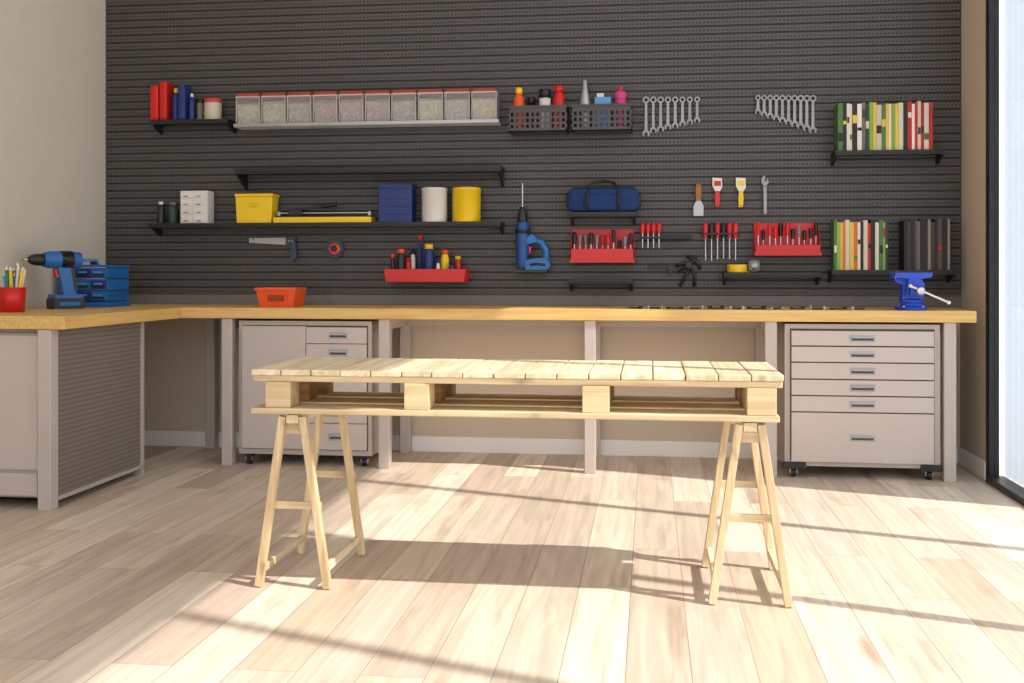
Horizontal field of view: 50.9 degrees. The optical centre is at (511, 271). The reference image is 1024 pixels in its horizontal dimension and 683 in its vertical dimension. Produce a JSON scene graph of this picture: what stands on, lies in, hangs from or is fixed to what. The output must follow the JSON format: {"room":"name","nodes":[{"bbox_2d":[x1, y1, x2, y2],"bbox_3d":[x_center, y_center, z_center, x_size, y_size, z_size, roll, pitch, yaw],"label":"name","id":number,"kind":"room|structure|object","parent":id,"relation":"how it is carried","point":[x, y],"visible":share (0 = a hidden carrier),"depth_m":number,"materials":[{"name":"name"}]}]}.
{"room":"workshop","nodes":[
{"label":"workshop","id":0,"kind":"room"},
{"bbox_2d":[0,0,105,308],"bbox_3d":[-3.131,-1.147,3.215,0.150,4.500,7.400,0,0,7],"label":"wall","id":1,"kind":"structure","parent":0,"point":[52,52],"depth_m":6.20,"materials":[{"name":"beige paint"}]},
{"bbox_2d":[0,446,1023,682],"bbox_3d":[-0.237,1.153,2.919,5.966,0.100,7.550,0,0,7],"label":"floor","id":2,"kind":"structure","parent":0,"point":[474,567],"depth_m":3.92,"materials":[{"name":"brown wood"}]},
{"bbox_2d":[0,322,143,500],"bbox_3d":[-2.355,0.686,5.467,0.585,0.834,0.896,0,0,7],"label":"storage cabinet","id":3,"kind":"object","parent":2,"relation":"on","point":[101,368],"visible":0.75,"depth_m":5.21,"materials":[{"name":"metal"}]},
{"bbox_2d":[254,414,365,589],"bbox_3d":[-0.734,0.799,3.983,0.273,0.604,0.495,0,0,7],"label":"sawhorse","id":4,"kind":"object","parent":2,"relation":"on","point":[290,423],"visible":0.87,"depth_m":3.76,"materials":[{"name":"brown wood"}]},
{"bbox_2d":[251,357,783,422],"bbox_3d":[0.024,0.414,3.879,1.808,0.155,0.540,0,0,7],"label":"tabletop","id":5,"kind":"object","parent":4,"relation":"on","point":[302,385],"visible":1,"depth_m":3.71,"materials":[{"name":"brown wood"}]},
{"bbox_2d":[239,319,392,465],"bbox_3d":[-1.147,0.690,6.333,0.779,0.825,0.530,0,0,7],"label":"base cabinet","id":6,"kind":"object","parent":2,"relation":"on","point":[262,342],"visible":0.59,"depth_m":6.10,"materials":[{"name":"paint"}]},
{"bbox_2d":[0,304,976,510],"bbox_3d":[-0.159,0.653,5.622,5.127,0.900,1.832,0,0,7],"label":"workbench","id":7,"kind":"object","parent":2,"relation":"on","point":[48,322],"visible":0.8,"depth_m":5.88,"materials":[{"name":"brown wood"}]},
{"bbox_2d":[0,262,25,311],"bbox_3d":[-2.528,0.076,5.436,0.132,0.253,0.132,0,0,7],"label":"cup","id":8,"kind":"object","parent":7,"relation":"on","point":[13,293],"visible":1,"depth_m":5.40,"materials":[{"name":"red plastic"}]},
{"bbox_2d":[23,251,84,308],"bbox_3d":[-2.518,0.043,5.890,0.104,0.319,0.318,0,0,42],"label":"cordless drill","id":9,"kind":"object","parent":7,"relation":"on","point":[62,263],"visible":1,"depth_m":5.91,"materials":[{"name":"blue plastic"}]},
{"bbox_2d":[72,259,129,306],"bbox_3d":[-2.457,0.062,6.320,0.315,0.280,0.270,0,0,7],"label":"organizer","id":10,"kind":"object","parent":7,"relation":"on","point":[96,292],"visible":0.65,"depth_m":6.20,"materials":[{"name":"plastic"}]},
{"bbox_2d":[254,287,306,306],"bbox_3d":[-1.350,0.146,6.289,0.252,0.112,0.208,0,0,7],"label":"storage bin","id":11,"kind":"object","parent":7,"relation":"on","point":[267,296],"visible":1,"depth_m":6.20,"materials":[{"name":"plastic"}]},
{"bbox_2d":[628,305,864,309],"bbox_3d":[1.274,0.193,5.875,1.269,0.020,0.082,0,0,7],"label":"socket","id":12,"kind":"object","parent":7,"relation":"on","point":[722,306],"visible":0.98,"depth_m":5.87,"materials":[{"name":"silver metal"}]},
{"bbox_2d":[889,272,950,309],"bbox_3d":[2.136,0.102,5.682,0.204,0.200,0.332,0,0,-9],"label":"bench vise","id":13,"kind":"object","parent":7,"relation":"on","point":[912,291],"visible":1,"depth_m":5.69,"materials":[{"name":"blue metal"}]},
{"bbox_2d":[702,422,792,607],"bbox_3d":[0.817,0.799,3.784,0.273,0.604,0.495,0,0,7],"label":"sawhorse","id":14,"kind":"object","parent":2,"relation":"on","point":[744,432],"visible":0.8,"depth_m":3.56,"materials":[{"name":"brown wood"}]},
{"bbox_2d":[777,322,941,479],"bbox_3d":[1.889,0.690,5.943,0.810,0.825,0.529,0,0,7],"label":"base cabinet","id":15,"kind":"object","parent":2,"relation":"on","point":[852,394],"visible":1,"depth_m":5.70,"materials":[{"name":"paint"}]},
{"bbox_2d":[144,294,959,446],"bbox_3d":[-0.038,-1.147,6.624,5.416,4.500,0.150,0,0,7],"label":"wall","id":16,"kind":"structure","parent":0,"point":[174,349],"depth_m":6.54,"materials":[{"name":"beige paint"}]},
{"bbox_2d":[105,0,961,295],"bbox_3d":[0.000,-1.037,6.528,5.216,2.350,0.030,0,0,7],"label":"pegboard panel","id":17,"kind":"object","parent":16,"relation":"attached to","point":[725,54],"visible":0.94,"depth_m":6.50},
{"bbox_2d":[150,119,236,134],"bbox_3d":[-1.980,-0.904,6.692,0.503,0.073,0.150,0,0,7],"label":"wall shelf","id":18,"kind":"object","parent":17,"relation":"attached to","point":[158,125],"visible":0.88,"depth_m":6.64,"materials":[{"name":"black metal"}]},
{"bbox_2d":[150,81,221,119],"bbox_3d":[-2.022,-1.063,6.702,0.442,0.244,0.112,0,0,7],"label":"bottles","id":19,"kind":"object","parent":18,"relation":"on","point":[167,102],"visible":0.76,"depth_m":6.67,"materials":[{"name":"red plastic"}]},
{"bbox_2d":[249,236,297,261],"bbox_3d":[-1.485,-0.142,6.687,0.312,0.160,0.033,0,0,7],"label":"saw","id":20,"kind":"object","parent":17,"relation":"attached to","point":[289,241],"visible":1,"depth_m":6.67,"materials":[{"name":"metal"}]},
{"bbox_2d":[148,221,504,235],"bbox_3d":[-1.144,-0.263,6.574,2.198,0.073,0.170,0,0,7],"label":"wall shelf","id":21,"kind":"object","parent":17,"relation":"attached to","point":[157,228],"visible":1,"depth_m":6.49,"materials":[{"name":"black metal"}]},
{"bbox_2d":[157,202,177,222],"bbox_3d":[-2.154,-0.370,6.719,0.133,0.140,0.060,0,0,7],"label":"oil bottles","id":22,"kind":"object","parent":21,"relation":"on","point":[172,209],"visible":0.81,"depth_m":6.70,"materials":[{"name":"black plastic"}]},
{"bbox_2d":[180,191,213,222],"bbox_3d":[-1.959,-0.401,6.685,0.175,0.202,0.118,0,0,7],"label":"drawer organizer","id":23,"kind":"object","parent":21,"relation":"on","point":[195,206],"visible":1,"depth_m":6.64,"materials":[{"name":"white plastic"}]},
{"bbox_2d":[235,193,278,222],"bbox_3d":[-1.574,-0.390,6.635,0.243,0.180,0.129,0,0,7],"label":"storage box","id":24,"kind":"object","parent":21,"relation":"on","point":[261,207],"visible":0.93,"depth_m":6.58,"materials":[{"name":"plastic"}]},
{"bbox_2d":[273,202,375,222],"bbox_3d":[-1.145,-0.363,6.569,0.609,0.128,0.120,0,0,7],"label":"cutter","id":25,"kind":"object","parent":21,"relation":"on","point":[294,215],"visible":0.96,"depth_m":6.53,"materials":[{"name":"yellow plastic"}]},
{"bbox_2d":[378,184,416,221],"bbox_3d":[-0.695,-0.415,6.526,0.209,0.231,0.128,0,0,7],"label":"storage box","id":26,"kind":"object","parent":21,"relation":"on","point":[397,202],"visible":0.96,"depth_m":6.47,"materials":[{"name":"blue plastic"}]},
{"bbox_2d":[422,187,447,221],"bbox_3d":[-0.467,-0.404,6.484,0.157,0.208,0.157,0,0,7],"label":"canister","id":27,"kind":"object","parent":21,"relation":"on","point":[434,199],"visible":0.9,"depth_m":6.42,"materials":[{"name":"white plastic"}]},
{"bbox_2d":[452,187,480,221],"bbox_3d":[-0.273,-0.403,6.459,0.173,0.207,0.173,0,0,7],"label":"canister","id":28,"kind":"object","parent":21,"relation":"on","point":[466,201],"visible":0.91,"depth_m":6.39,"materials":[{"name":"plastic"}]},
{"bbox_2d":[325,239,343,257],"bbox_3d":[-1.095,-0.145,6.633,0.123,0.123,0.040,0,0,7],"label":"saw blade","id":29,"kind":"object","parent":17,"relation":"attached to","point":[334,247],"visible":1,"depth_m":6.63,"materials":[{"name":"orange metal"}]},
{"bbox_2d":[233,88,500,129],"bbox_3d":[-0.886,-0.994,6.558,1.644,0.211,0.136,0,0,7],"label":"bins","id":30,"kind":"object","parent":17,"relation":"attached to","point":[354,112],"visible":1,"depth_m":6.52,"materials":[{"name":"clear plastic"}]},
{"bbox_2d":[234,165,504,189],"bbox_3d":[-0.867,-0.572,6.529,1.637,0.116,0.190,0,0,7],"label":"wall shelf","id":31,"kind":"object","parent":17,"relation":"attached to","point":[242,174],"visible":1,"depth_m":6.46,"materials":[{"name":"black metal"}]},
{"bbox_2d":[384,269,470,281],"bbox_3d":[-0.509,0.021,6.489,0.497,0.078,0.176,0,0,7],"label":"tray","id":32,"kind":"object","parent":17,"relation":"attached to","point":[391,275],"visible":1,"depth_m":6.40,"materials":[{"name":"plastic"}]},
{"bbox_2d":[391,234,460,268],"bbox_3d":[-0.522,-0.089,6.497,0.429,0.284,0.118,0,0,7],"label":"bottles","id":33,"kind":"object","parent":32,"relation":"in","point":[410,263],"visible":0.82,"depth_m":6.47,"materials":[{"name":"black plastic"}]},
{"bbox_2d":[515,183,550,271],"bbox_3d":[0.126,-0.265,6.438,0.216,0.535,0.115,0,0,7],"label":"drill","id":34,"kind":"object","parent":17,"relation":"hanging from","point":[523,239],"visible":1,"depth_m":6.40,"materials":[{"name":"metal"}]},
{"bbox_2d":[508,105,568,135],"bbox_3d":[0.161,-0.903,6.403,0.354,0.153,0.176,0,0,7],"label":"storage basket","id":35,"kind":"object","parent":17,"relation":"attached to","point":[537,109],"visible":0.99,"depth_m":6.33,"materials":[{"name":"grey plastic"}]},
{"bbox_2d":[513,85,564,127],"bbox_3d":[0.162,-0.969,6.406,0.309,0.272,0.081,0,0,7],"label":"spray bottles","id":36,"kind":"object","parent":35,"relation":"in","point":[544,94],"visible":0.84,"depth_m":6.37,"materials":[{"name":"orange plastic"}]},
{"bbox_2d":[568,279,632,290],"bbox_3d":[0.527,0.078,6.375,0.380,0.073,0.140,0,0,7],"label":"wall shelf","id":37,"kind":"object","parent":17,"relation":"attached to","point":[570,281],"visible":1,"depth_m":6.31,"materials":[{"name":"black metal"}]},
{"bbox_2d":[571,103,632,134],"bbox_3d":[0.534,-0.903,6.356,0.360,0.155,0.176,0,0,7],"label":"storage basket","id":38,"kind":"object","parent":17,"relation":"attached to","point":[626,107],"visible":0.95,"depth_m":6.28,"materials":[{"name":"grey plastic"}]},
{"bbox_2d":[579,80,626,126],"bbox_3d":[0.536,-0.985,6.351,0.281,0.305,0.076,0,0,7],"label":"supplies","id":39,"kind":"object","parent":38,"relation":"in","point":[620,96],"visible":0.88,"depth_m":6.32,"materials":[{"name":"plastic"}]},
{"bbox_2d":[570,229,634,262],"bbox_3d":[0.538,-0.156,6.390,0.382,0.201,0.106,0,0,7],"label":"tool rack","id":40,"kind":"object","parent":17,"relation":"attached to","point":[587,245],"visible":1,"depth_m":6.37,"materials":[{"name":"plastic"}]},
{"bbox_2d":[569,212,635,225],"bbox_3d":[0.538,-0.315,6.358,0.390,0.073,0.170,0,0,7],"label":"wall shelf","id":41,"kind":"object","parent":17,"relation":"attached to","point":[572,215],"visible":1,"depth_m":6.28,"materials":[{"name":"black metal"}]},
{"bbox_2d":[566,180,640,211],"bbox_3d":[0.538,-0.447,6.341,0.440,0.191,0.174,0,0,7],"label":"tool bag","id":42,"kind":"object","parent":41,"relation":"on","point":[596,199],"visible":0.96,"depth_m":6.27,"materials":[{"name":"blue fabric"}]},
{"bbox_2d":[648,264,675,274],"bbox_3d":[0.890,-0.014,6.382,0.165,0.068,0.032,0,0,7],"label":"caliper","id":43,"kind":"object","parent":17,"relation":"hanging from","point":[670,267],"visible":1,"depth_m":6.37,"materials":[{"name":"black metal"}]},
{"bbox_2d":[642,96,699,135],"bbox_3d":[0.944,-0.925,6.374,0.338,0.237,0.035,0,0,7],"label":"wrench","id":44,"kind":"object","parent":17,"relation":"attached to","point":[682,99],"visible":1,"depth_m":6.37,"materials":[{"name":"metal"}]},
{"bbox_2d":[676,255,701,286],"bbox_3d":[1.044,-0.007,6.359,0.154,0.194,0.040,0,0,7],"label":"clamp","id":45,"kind":"object","parent":17,"relation":"attached to","point":[688,265],"visible":1,"depth_m":6.35,"materials":[{"name":"black plastic"}]},
{"bbox_2d":[693,184,703,215],"bbox_3d":[1.102,-0.425,6.355,0.060,0.191,0.032,0,0,7],"label":"scraper","id":46,"kind":"object","parent":17,"relation":"attached to","point":[698,208],"visible":1,"depth_m":6.34,"materials":[{"name":"metal"}]},
{"bbox_2d":[712,178,721,206],"bbox_3d":[1.211,-0.469,6.341,0.058,0.175,0.032,0,0,7],"label":"scraper","id":47,"kind":"object","parent":17,"relation":"attached to","point":[716,182],"visible":1,"depth_m":6.33,"materials":[{"name":"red plastic"}]},
{"bbox_2d":[736,178,745,206],"bbox_3d":[1.346,-0.468,6.324,0.058,0.175,0.032,0,0,7],"label":"scraper","id":48,"kind":"object","parent":17,"relation":"attached to","point":[740,182],"visible":1,"depth_m":6.31,"materials":[{"name":"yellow plastic"}]},
{"bbox_2d":[761,175,768,213],"bbox_3d":[1.484,-0.451,6.306,0.044,0.234,0.032,0,0,7],"label":"wrench","id":49,"kind":"object","parent":17,"relation":"hanging from","point":[764,183],"visible":1,"depth_m":6.30,"materials":[{"name":"metal"}]},
{"bbox_2d":[722,272,821,284],"bbox_3d":[1.508,0.039,6.249,0.551,0.073,0.140,0,0,7],"label":"wall shelf","id":50,"kind":"object","parent":17,"relation":"attached to","point":[817,275],"visible":1,"depth_m":6.19,"materials":[{"name":"black metal"}]},
{"bbox_2d":[727,264,746,271],"bbox_3d":[1.312,-0.021,6.269,0.116,0.046,0.116,0,0,7],"label":"tape roll","id":51,"kind":"object","parent":50,"relation":"on","point":[731,267],"visible":0.87,"depth_m":6.22,"materials":[{"name":"yellow plastic"}]},
{"bbox_2d":[747,260,759,271],"bbox_3d":[1.401,-0.034,6.260,0.084,0.073,0.048,0,0,7],"label":"tape measure","id":52,"kind":"object","parent":50,"relation":"on","point":[753,265],"visible":1,"depth_m":6.24,"materials":[{"name":"grey plastic"}]},
{"bbox_2d":[753,222,821,255],"bbox_3d":[1.599,-0.192,6.254,0.380,0.195,0.106,0,0,7],"label":"tool rack","id":53,"kind":"object","parent":17,"relation":"attached to","point":[769,239],"visible":1,"depth_m":6.24,"materials":[{"name":"plastic"}]},
{"bbox_2d":[830,149,945,165],"bbox_3d":[2.148,-0.655,6.156,0.605,0.073,0.160,0,0,7],"label":"wall shelf","id":54,"kind":"object","parent":17,"relation":"attached to","point":[939,153],"visible":1,"depth_m":6.09,"materials":[{"name":"black metal"}]},
{"bbox_2d":[834,101,932,150],"bbox_3d":[2.126,-0.829,6.164,0.519,0.275,0.131,0,0,7],"label":"books","id":55,"kind":"object","parent":54,"relation":"on","point":[904,125],"visible":0.88,"depth_m":6.10,"materials":[{"name":"multicoloured paper"}]},
{"bbox_2d":[827,270,956,282],"bbox_3d":[2.169,0.025,6.154,0.686,0.073,0.160,0,0,7],"label":"wall shelf","id":56,"kind":"object","parent":17,"relation":"attached to","point":[950,274],"visible":0.95,"depth_m":6.09,"materials":[{"name":"black metal"}]},
{"bbox_2d":[831,220,887,269],"bbox_3d":[1.994,-0.155,6.180,0.296,0.286,0.129,0,0,7],"label":"books","id":57,"kind":"object","parent":56,"relation":"on","point":[861,245],"visible":1,"depth_m":6.12,"materials":[{"name":"multicoloured paper"}]},
{"bbox_2d":[899,219,949,269],"bbox_3d":[2.352,-0.157,6.135,0.248,0.290,0.131,0,0,7],"label":"books","id":58,"kind":"object","parent":56,"relation":"on","point":[924,244],"visible":1,"depth_m":6.08,"materials":[{"name":"black paper"}]},
{"bbox_2d":[122,294,960,306],"bbox_3d":[0.000,0.171,6.531,5.216,0.062,0.024,0,0,7],"label":"backsplash strip","id":59,"kind":"object","parent":16,"relation":"attached to","point":[313,299],"visible":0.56,"depth_m":6.48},
{"bbox_2d":[144,430,957,462],"bbox_3d":[0.001,1.056,6.535,5.216,0.095,0.016,0,0,7],"label":"baseboard","id":60,"kind":"structure","parent":16,"relation":"attached to","point":[650,448],"depth_m":6.51,"materials":[{"name":"white wood"}]},
{"bbox_2d":[960,0,994,460],"bbox_3d":[2.142,-1.147,2.538,0.050,4.500,7.400,0,0,7],"label":"wall","id":61,"kind":"structure","parent":0,"point":[972,335],"depth_m":5.95,"materials":[{"name":"beige paint"}]},
{"bbox_2d":[958,447,985,479],"bbox_3d":[2.547,1.056,5.949,0.016,0.095,0.499,0,0,7],"label":"baseboard","id":62,"kind":"structure","parent":61,"relation":"attached to","point":[973,463],"depth_m":5.92,"materials":[{"name":"white wood"}]},
{"bbox_2d":[986,0,1023,505],"bbox_3d":[2.169,-1.047,2.827,0.090,4.300,5.780,0,0,7],"label":"window","id":63,"kind":"structure","parent":61,"relation":"in","point":[1003,484],"depth_m":5.63,"materials":[{"name":"black metal"}]},
{"bbox_2d":[1005,0,1023,484],"bbox_3d":[2.557,-1.058,5.297,0.028,4.262,0.820,0,0,7],"label":"window pane","id":64,"kind":"object","parent":63,"relation":"in","point":[1014,9],"visible":1,"depth_m":5.51,"materials":[{"name":"clear glass"}]}
]}

